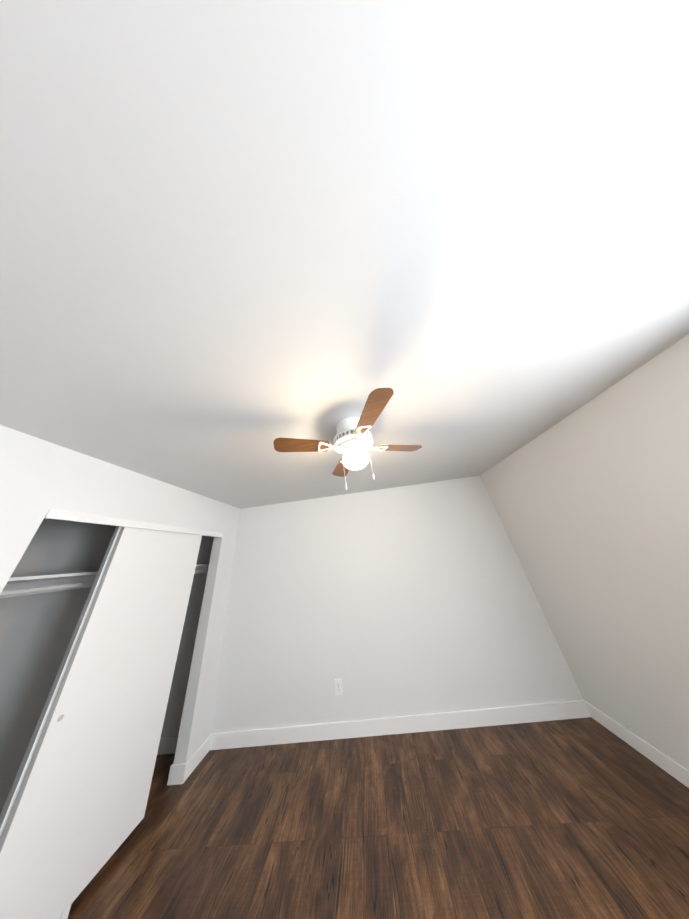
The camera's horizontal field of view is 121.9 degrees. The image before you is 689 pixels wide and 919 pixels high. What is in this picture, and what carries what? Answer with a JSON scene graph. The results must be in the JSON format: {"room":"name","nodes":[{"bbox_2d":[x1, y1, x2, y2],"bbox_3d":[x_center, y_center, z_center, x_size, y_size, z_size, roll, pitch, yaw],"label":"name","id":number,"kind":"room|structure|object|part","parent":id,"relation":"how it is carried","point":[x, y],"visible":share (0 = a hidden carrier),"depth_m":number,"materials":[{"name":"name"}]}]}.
{"room":"empty bedroom","nodes":[
{"label":"empty bedroom","id":0,"kind":"room"},
{"bbox_2d":[0,519,115,814],"bbox_3d":[-2.423,1.490,1.516,0.100,2.440,2.260,-8,-26,2],"label":"wall","id":1,"kind":"structure","parent":0,"point":[36,632],"depth_m":1.49,"materials":[{"name":"grey paint"}]},
{"bbox_2d":[0,564,208,597],"bbox_3d":[-2.221,1.091,1.744,0.394,0.110,2.159,-8,-26,2],"label":"closet shelf","id":2,"kind":"object","parent":1,"relation":"attached to","point":[20,586],"visible":0.65,"depth_m":1.46,"materials":[{"name":"white wood"}]},
{"bbox_2d":[0,425,239,763],"bbox_3d":[-1.789,0.936,0.569,0.117,2.440,4.310,-8,-26,2],"label":"wall","id":3,"kind":"structure","parent":0,"point":[39,478],"depth_m":1.57,"materials":[{"name":"white paint"}]},
{"bbox_2d":[0,509,222,918],"bbox_3d":[-1.651,1.564,1.418,0.115,2.049,1.577,-8,-26,2],"label":"sliding door","id":4,"kind":"structure","parent":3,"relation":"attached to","point":[73,813],"depth_m":1.27,"materials":[{"name":"white wood"}]},
{"bbox_3d":[-1.645,1.499,1.110,0.004,0.026,0.026,-8,-26,2],"label":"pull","id":5,"kind":"part","parent":4,"relation":"part of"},
{"bbox_2d":[58,715,63,720],"bbox_3d":[-1.643,1.498,1.110,0.001,0.018,0.018,-8,-26,2],"label":"door handle","id":6,"kind":"object","parent":4,"relation":"on","point":[60,717],"depth_m":1.11,"materials":[{"name":"grey metal"}]},
{"bbox_2d":[167,763,184,784],"bbox_3d":[-1.480,2.771,1.688,0.130,0.108,0.013,-8,-26,2],"label":"baseboard","id":7,"kind":"structure","parent":3,"relation":"attached to","point":[175,774],"depth_m":1.68,"materials":[{"name":"white wood"}]},
{"bbox_2d":[181,734,210,783],"bbox_3d":[-1.394,2.826,1.821,0.013,0.108,0.317,-8,-26,2],"label":"baseboard","id":8,"kind":"structure","parent":3,"relation":"attached to","point":[196,758],"depth_m":1.79,"materials":[{"name":"white wood"}]},
{"bbox_2d":[0,0,688,508],"bbox_3d":[-0.397,-0.400,1.063,4.691,0.060,4.510,-8,-26,2],"label":"ceiling","id":9,"kind":"structure","parent":0,"point":[238,238],"depth_m":0.55,"materials":[{"name":"white paint"}]},
{"bbox_2d":[273,388,421,489],"bbox_3d":[0.072,-0.025,1.303,0.797,0.496,0.797,-21,-29,25],"label":"ceiling fan","id":10,"kind":"object","parent":9,"relation":"hanging from","point":[352,441],"visible":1,"depth_m":1.24,"materials":[{"name":"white wood"}]},
{"bbox_3d":[0.006,0.036,1.229,0.024,0.255,0.050,-8,-26,2],"label":"pull chain","id":11,"kind":"part","parent":10,"relation":"part of","materials":[{"name":"silver metal"}]},
{"bbox_2d":[333,429,372,453],"bbox_3d":[0.060,-0.119,1.350,0.276,0.029,0.276,-8,-26,2],"label":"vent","id":12,"kind":"object","parent":10,"relation":"attached to","point":[348,434],"depth_m":1.25,"materials":[{"name":"white metal"}]},
{"bbox_3d":[0.055,-0.166,1.373,0.280,0.179,0.280,-8,-26,2],"label":"canopy motor","id":13,"kind":"part","parent":10,"relation":"part of","materials":[{"name":"white metal"}]},
{"bbox_3d":[0.075,-0.001,1.291,0.182,0.132,0.182,-8,-26,2],"label":"globe bulb","id":14,"kind":"part","parent":10,"relation":"part of","materials":[{"name":"white glass"}]},
{"bbox_3d":[0.149,-0.002,1.235,0.032,0.215,0.042,-8,-26,2],"label":"pull chain","id":15,"kind":"part","parent":10,"relation":"part of","materials":[{"name":"silver metal"}]},
{"bbox_2d":[161,476,583,737],"bbox_3d":[-0.034,1.672,2.478,4.691,2.440,0.100,-8,-26,2],"label":"wall","id":16,"kind":"structure","parent":0,"point":[415,599],"depth_m":2.28,"materials":[{"name":"white paint"}]},
{"bbox_2d":[157,736,177,754],"bbox_3d":[-1.808,2.962,1.986,0.624,0.108,0.013,-8,-26,2],"label":"baseboard","id":17,"kind":"structure","parent":16,"relation":"attached to","point":[167,745],"depth_m":1.98,"materials":[{"name":"grey"}]},
{"bbox_2d":[335,678,342,695],"bbox_3d":[-0.062,2.434,2.049,0.080,0.125,0.009,-8,-26,2],"label":"electrical outlet plate","id":18,"kind":"object","parent":16,"relation":"attached to","point":[338,688],"visible":1,"depth_m":2.04,"materials":[{"name":"white plastic"}]},
{"bbox_2d":[210,700,590,749],"bbox_3d":[0.463,2.628,1.892,3.737,0.108,0.013,-8,-26,2],"label":"baseboard","id":19,"kind":"structure","parent":16,"relation":"attached to","point":[563,710],"depth_m":1.88,"materials":[{"name":"white wood"}]},
{"bbox_2d":[60,717,688,918],"bbox_3d":[-0.117,1.821,-0.051,4.691,0.060,4.510,-8,-26,2],"label":"floor","id":20,"kind":"structure","parent":0,"point":[582,818],"depth_m":1.21,"materials":[{"name":"brown wood"}]},
{"bbox_2d":[480,334,688,769],"bbox_3d":[2.013,0.378,0.412,0.100,2.440,4.310,-8,-26,2],"label":"wall","id":21,"kind":"structure","parent":0,"point":[590,500],"depth_m":1.43,"materials":[{"name":"white paint"}]},
{"bbox_2d":[584,701,688,787],"bbox_3d":[2.087,1.419,-0.111,0.013,0.108,4.297,-8,-26,2],"label":"baseboard","id":22,"kind":"structure","parent":21,"relation":"attached to","point":[671,767],"depth_m":1.45,"materials":[{"name":"white wood"}]}
]}

